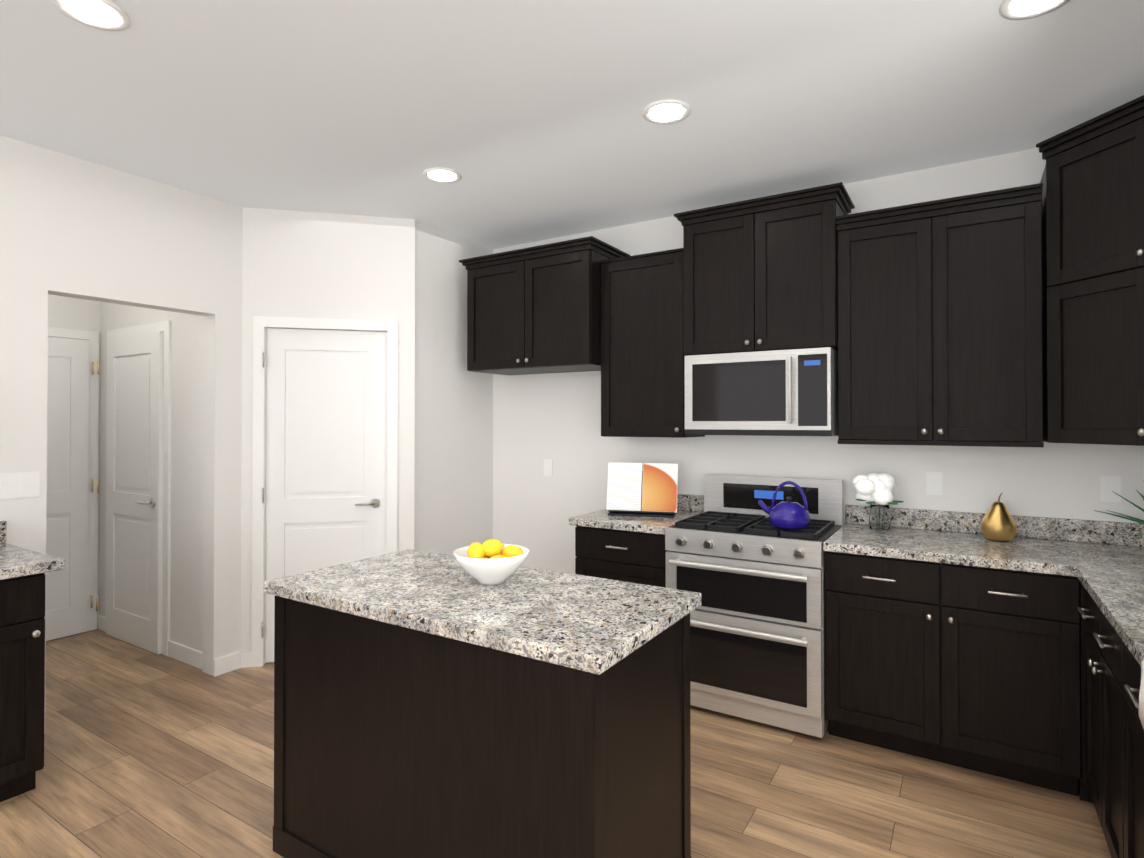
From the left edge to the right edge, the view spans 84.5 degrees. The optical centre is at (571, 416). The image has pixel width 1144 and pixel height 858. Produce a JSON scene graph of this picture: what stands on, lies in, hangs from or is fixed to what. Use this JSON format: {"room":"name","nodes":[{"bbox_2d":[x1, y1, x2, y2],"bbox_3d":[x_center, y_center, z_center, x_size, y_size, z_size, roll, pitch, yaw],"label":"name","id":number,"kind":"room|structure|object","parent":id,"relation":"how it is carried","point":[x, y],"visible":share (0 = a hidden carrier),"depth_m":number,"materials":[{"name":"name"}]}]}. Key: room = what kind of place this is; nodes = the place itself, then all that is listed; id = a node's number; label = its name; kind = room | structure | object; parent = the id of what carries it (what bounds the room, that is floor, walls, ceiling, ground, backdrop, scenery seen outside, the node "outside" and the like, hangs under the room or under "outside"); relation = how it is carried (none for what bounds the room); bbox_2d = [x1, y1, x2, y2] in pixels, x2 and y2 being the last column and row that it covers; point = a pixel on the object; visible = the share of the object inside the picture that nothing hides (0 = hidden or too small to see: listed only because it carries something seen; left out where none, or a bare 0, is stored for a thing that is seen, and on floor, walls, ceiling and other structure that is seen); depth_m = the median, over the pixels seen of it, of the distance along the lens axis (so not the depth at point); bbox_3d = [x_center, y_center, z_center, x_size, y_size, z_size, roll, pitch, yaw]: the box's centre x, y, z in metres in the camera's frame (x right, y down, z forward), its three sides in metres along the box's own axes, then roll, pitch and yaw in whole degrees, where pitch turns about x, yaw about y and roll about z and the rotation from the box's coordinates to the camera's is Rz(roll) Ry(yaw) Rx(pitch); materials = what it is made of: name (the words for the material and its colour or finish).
{"room":"kitchen","nodes":[
{"label":"kitchen","id":0,"kind":"room"},
{"bbox_2d":[0,629,1110,857],"bbox_3d":[-1.605,1.519,1.501,6.590,0.100,6.740,0,-1,32],"label":"floor","id":1,"kind":"structure","parent":0,"point":[150,755],"depth_m":2.50,"materials":[{"name":"brown wood"}]},
{"bbox_2d":[0,573,44,801],"bbox_3d":[-3.027,1.031,1.452,0.651,0.875,2.740,0,-1,32],"label":"base cabinet","id":2,"kind":"object","parent":1,"relation":"on","point":[22,655],"visible":0.98,"depth_m":2.41,"materials":[{"name":"black wood"}]},
{"bbox_2d":[0,521,64,579],"bbox_3d":[-3.020,0.523,1.470,0.647,0.140,2.810,0,-1,32],"label":"countertop","id":3,"kind":"structure","parent":2,"relation":"on","point":[15,561],"depth_m":2.47,"materials":[{"name":"stone"}]},
{"bbox_2d":[273,596,420,857],"bbox_3d":[-0.558,1.037,2.226,0.690,0.876,0.624,0,-1,32],"label":"base cabinet","id":4,"kind":"object","parent":1,"relation":"on","point":[393,741],"depth_m":1.96,"materials":[{"name":"black wood"}]},
{"bbox_2d":[421,613,691,857],"bbox_3d":[-0.075,1.035,1.923,0.690,0.876,0.624,0,-1,32],"label":"base cabinet","id":5,"kind":"object","parent":1,"relation":"on","point":[522,757],"depth_m":1.65,"materials":[{"name":"black wood"}]},
{"bbox_2d":[263,549,700,674],"bbox_3d":[-0.320,0.579,2.072,1.317,0.040,0.658,0,-1,32],"label":"countertop","id":6,"kind":"structure","parent":5,"relation":"on","point":[595,625],"depth_m":1.89,"materials":[{"name":"stone"}]},
{"bbox_2d":[453,539,528,584],"bbox_3d":[-0.273,0.486,2.138,0.256,0.144,0.256,0,-1,32],"label":"bowl","id":7,"kind":"object","parent":6,"relation":"on","point":[492,562],"visible":1,"depth_m":2.08,"materials":[{"name":"white ceramic"}]},
{"bbox_2d":[575,526,667,587],"bbox_3d":[0.410,1.050,3.667,0.568,0.875,0.651,0,-1,32],"label":"base cabinet","id":8,"kind":"object","parent":1,"relation":"on","point":[630,556],"visible":0.21,"depth_m":3.42,"materials":[{"name":"black wood"}]},
{"bbox_2d":[569,494,703,534],"bbox_3d":[0.402,0.542,3.681,0.594,0.140,0.642,0,-1,32],"label":"countertop","id":9,"kind":"structure","parent":8,"relation":"on","point":[689,505],"depth_m":3.52,"materials":[{"name":"stone"}]},
{"bbox_2d":[606,463,677,517],"bbox_3d":[0.410,0.422,3.692,0.410,0.300,0.160,0,-1,14],"label":"cookbook stand","id":10,"kind":"object","parent":9,"relation":"on","point":[649,490],"visible":1,"depth_m":3.68,"materials":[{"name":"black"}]},
{"bbox_2d":[665,474,843,737],"bbox_3d":[0.948,0.909,3.268,0.758,1.150,0.692,0,-1,32],"label":"range oven","id":11,"kind":"object","parent":1,"relation":"on","point":[745,568],"visible":0.88,"depth_m":3.03,"materials":[{"name":"silver metal"}]},
{"bbox_2d":[758,481,810,529],"bbox_3d":[1.046,0.428,3.118,0.253,0.227,0.196,0,-1,32],"label":"kettle","id":12,"kind":"object","parent":11,"relation":"on","point":[789,513],"visible":1,"depth_m":3.05,"materials":[{"name":"blue metal"}]},
{"bbox_2d":[825,551,1080,795],"bbox_3d":[1.688,1.043,2.865,0.914,0.875,0.651,0,-1,32],"label":"base cabinet","id":13,"kind":"object","parent":1,"relation":"on","point":[974,668],"visible":0.98,"depth_m":2.59,"materials":[{"name":"black wood"}]},
{"bbox_2d":[823,505,1070,575],"bbox_3d":[1.683,0.535,2.875,0.900,0.140,0.646,0,-1,32],"label":"countertop","id":14,"kind":"structure","parent":13,"relation":"on","point":[1039,544],"depth_m":2.86,"materials":[{"name":"stone"}]},
{"bbox_2d":[852,473,903,532],"bbox_3d":[1.524,0.421,3.139,0.229,0.291,0.234,0,-1,32],"label":"vase","id":15,"kind":"object","parent":14,"relation":"on","point":[874,490],"visible":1,"depth_m":3.08,"materials":[{"name":"clear glass"}]},
{"bbox_2d":[980,493,1016,541],"bbox_3d":[1.956,0.455,2.889,0.140,0.219,0.140,0,-1,32],"label":"pear","id":16,"kind":"object","parent":14,"relation":"on","point":[998,522],"visible":1,"depth_m":2.85,"materials":[{"name":"gold metal"}]},
{"bbox_2d":[1078,582,1092,802],"bbox_3d":[2.356,1.040,2.478,0.625,0.875,0.597,0,-1,32],"label":"cabinet filler","id":17,"kind":"object","parent":1,"relation":"on","point":[1084,794],"visible":0.1,"depth_m":2.39,"materials":[{"name":"black wood"}]},
{"bbox_2d":[1077,588,1112,857],"bbox_3d":[1.992,1.035,1.889,0.618,0.876,0.741,0,-1,32],"label":"base cabinet","id":18,"kind":"object","parent":1,"relation":"on","point":[1097,625],"depth_m":2.13,"materials":[{"name":"black wood"}]},
{"bbox_2d":[1055,518,1143,665],"bbox_3d":[1.730,0.524,1.500,0.642,0.140,2.927,0,-1,32],"label":"countertop","id":19,"kind":"structure","parent":18,"relation":"on","point":[1102,562],"depth_m":2.33,"materials":[{"name":"stone"}]},
{"bbox_2d":[1094,480,1143,523],"bbox_3d":[2.396,0.416,2.496,0.458,0.292,0.422,0,-1,32],"label":"potted plant","id":20,"kind":"object","parent":19,"relation":"on","point":[1134,519],"visible":1,"depth_m":2.63,"materials":[{"name":"green plant"}]},
{"bbox_2d":[1139,658,1143,728],"bbox_3d":[1.271,0.629,1.299,0.115,0.166,0.280,0,-1,32],"label":"dish towel","id":21,"kind":"object","parent":19,"relation":"hanging from","point":[1141,704],"visible":1,"depth_m":1.42,"materials":[{"name":"white fabric"}]},
{"bbox_2d":[1109,623,1143,857],"bbox_3d":[1.669,1.030,1.374,0.618,0.876,0.726,0,-1,32],"label":"base cabinet","id":22,"kind":"object","parent":1,"relation":"on","point":[1114,733],"depth_m":1.76,"materials":[{"name":"black wood"}]},
{"bbox_2d":[0,135,1143,732],"bbox_3d":[-1.559,0.096,1.473,6.470,2.745,6.720,0,-1,32],"label":"wall","id":23,"kind":"structure","parent":0,"point":[94,247],"depth_m":3.76,"materials":[{"name":"white paint"}]},
{"bbox_2d":[0,471,39,498],"bbox_3d":[-2.520,0.310,2.876,0.007,0.116,0.144,0,-1,32],"label":"light switch","id":24,"kind":"object","parent":23,"relation":"attached to","point":[19,484],"visible":1,"depth_m":2.87,"materials":[{"name":"white plastic"}]},
{"bbox_2d":[46,337,93,640],"bbox_3d":[-3.537,0.474,4.084,0.091,2.021,0.710,0,-1,32],"label":"hall door","id":25,"kind":"structure","parent":23,"relation":"in","point":[67,471],"depth_m":4.29,"materials":[{"name":"white wood"}]},
{"bbox_2d":[48,327,98,630],"bbox_3d":[-3.575,0.443,4.103,0.016,2.095,0.830,0,-1,32],"label":"door frame","id":26,"kind":"structure","parent":23,"relation":"attached to","point":[92,336],"depth_m":4.42,"materials":[{"name":"white wood"}]},
{"bbox_2d":[96,331,163,653],"bbox_3d":[-2.902,0.475,4.128,0.730,2.021,0.091,0,-1,32],"label":"hall door","id":27,"kind":"structure","parent":23,"relation":"in","point":[134,491],"depth_m":4.11,"materials":[{"name":"white wood"}]},
{"bbox_2d":[105,320,171,655],"bbox_3d":[-2.876,0.444,4.162,0.850,2.095,0.016,0,-1,32],"label":"door frame","id":28,"kind":"structure","parent":23,"relation":"attached to","point":[161,326],"depth_m":3.94,"materials":[{"name":"white wood"}]},
{"bbox_2d":[97,615,224,676],"bbox_3d":[-2.700,1.443,4.035,1.563,0.095,0.030,0,-1,32],"label":"baseboard","id":29,"kind":"structure","parent":23,"relation":"attached to","point":[185,654],"depth_m":3.80,"materials":[{"name":"white wood"}]},
{"bbox_2d":[245,316,397,666],"bbox_3d":[-1.516,0.443,3.893,0.592,2.092,0.612,0,-1,32],"label":"door frame","id":30,"kind":"structure","parent":23,"relation":"attached to","point":[254,656],"depth_m":3.78,"materials":[{"name":"white wood"}]},
{"bbox_2d":[261,328,386,662],"bbox_3d":[-1.510,0.472,3.876,0.714,2.021,0.091,0,-1,-13],"label":"pantry door","id":31,"kind":"structure","parent":23,"relation":"in","point":[326,448],"depth_m":3.89,"materials":[{"name":"white wood"}]},
{"bbox_2d":[459,236,629,374],"bbox_3d":[-0.189,-0.680,4.149,1.032,0.742,0.495,0,-1,32],"label":"upper cabinet","id":32,"kind":"object","parent":23,"relation":"attached to","point":[534,310],"visible":0.96,"depth_m":3.94,"materials":[{"name":"black wood"}]},
{"bbox_2d":[544,459,552,475],"bbox_3d":[-0.167,0.353,4.417,0.072,0.116,0.007,0,-1,32],"label":"outlet","id":33,"kind":"object","parent":23,"relation":"attached to","point":[548,467],"visible":1,"depth_m":4.41,"materials":[{"name":"white plastic"}]},
{"bbox_2d":[600,248,704,437],"bbox_3d":[0.479,-0.414,3.803,0.538,1.065,0.367,0,-1,32],"label":"upper cabinet","id":34,"kind":"object","parent":23,"relation":"attached to","point":[642,355],"visible":0.92,"depth_m":3.67,"materials":[{"name":"black wood"}]},
{"bbox_2d":[674,182,854,355],"bbox_3d":[1.040,-0.738,3.438,0.872,0.787,0.395,0,-1,32],"label":"upper cabinet","id":35,"kind":"object","parent":23,"relation":"attached to","point":[760,274],"visible":0.98,"depth_m":3.28,"materials":[{"name":"black wood"}]},
{"bbox_2d":[685,347,837,435],"bbox_3d":[1.030,-0.120,3.408,0.754,0.434,0.447,0,-1,32],"label":"over-the-range microwave","id":36,"kind":"object","parent":35,"relation":"attached to","point":[792,392],"visible":0.94,"depth_m":3.23,"materials":[{"name":"silver metal"}]},
{"bbox_2d":[926,471,942,494],"bbox_3d":[1.824,0.333,3.169,0.072,0.116,0.007,0,-1,32],"label":"outlet","id":37,"kind":"object","parent":23,"relation":"attached to","point":[934,483],"visible":1,"depth_m":3.17,"materials":[{"name":"white plastic"}]},
{"bbox_2d":[836,183,1043,446],"bbox_3d":[1.731,-0.424,3.014,0.814,1.112,0.375,0,-1,32],"label":"upper cabinet","id":38,"kind":"object","parent":23,"relation":"attached to","point":[940,339],"visible":1,"depth_m":2.86,"materials":[{"name":"black wood"}]},
{"bbox_2d":[1036,95,1143,445],"bbox_3d":[2.291,-0.524,2.491,0.735,1.262,0.667,0,-1,32],"label":"upper cabinet","id":39,"kind":"object","parent":23,"relation":"attached to","point":[1092,179],"visible":1,"depth_m":2.47,"materials":[{"name":"black wood"}]},
{"bbox_2d":[1100,475,1120,501],"bbox_3d":[2.400,0.320,2.808,0.072,0.116,0.007,0,-1,32],"label":"outlet","id":40,"kind":"object","parent":23,"relation":"attached to","point":[1109,485],"visible":1,"depth_m":2.81,"materials":[{"name":"white plastic"}]},
{"bbox_2d":[0,0,1143,249],"bbox_3d":[-1.605,-1.326,1.525,6.590,0.100,6.740,0,-1,32],"label":"ceiling","id":41,"kind":"structure","parent":0,"point":[526,120],"depth_m":2.48,"materials":[{"name":"white paint"}]},
{"bbox_2d":[51,0,130,30],"bbox_3d":[-1.499,-1.268,1.966,0.200,0.008,0.200,0,-1,32],"label":"recessed light","id":42,"kind":"object","parent":41,"relation":"in","point":[108,15],"visible":1,"depth_m":1.98,"materials":[{"name":"white"}]},
{"bbox_2d":[422,167,460,182],"bbox_3d":[-0.676,-1.256,3.279,0.200,0.008,0.200,0,-1,32],"label":"recessed light","id":43,"kind":"object","parent":41,"relation":"in","point":[441,175],"visible":1,"depth_m":3.27,"materials":[{"name":"white"}]},
{"bbox_2d":[642,99,690,123],"bbox_3d":[0.392,-1.262,2.610,0.200,0.008,0.200,0,-1,32],"label":"recessed light","id":44,"kind":"object","parent":41,"relation":"in","point":[668,111],"visible":1,"depth_m":2.60,"materials":[{"name":"white"}]},
{"bbox_2d":[999,0,1069,19],"bbox_3d":[1.416,-1.268,1.909,0.200,0.008,0.200,0,-1,32],"label":"recessed light","id":45,"kind":"object","parent":41,"relation":"in","point":[1018,9],"visible":1,"depth_m":1.95,"materials":[{"name":"white"}]}
]}

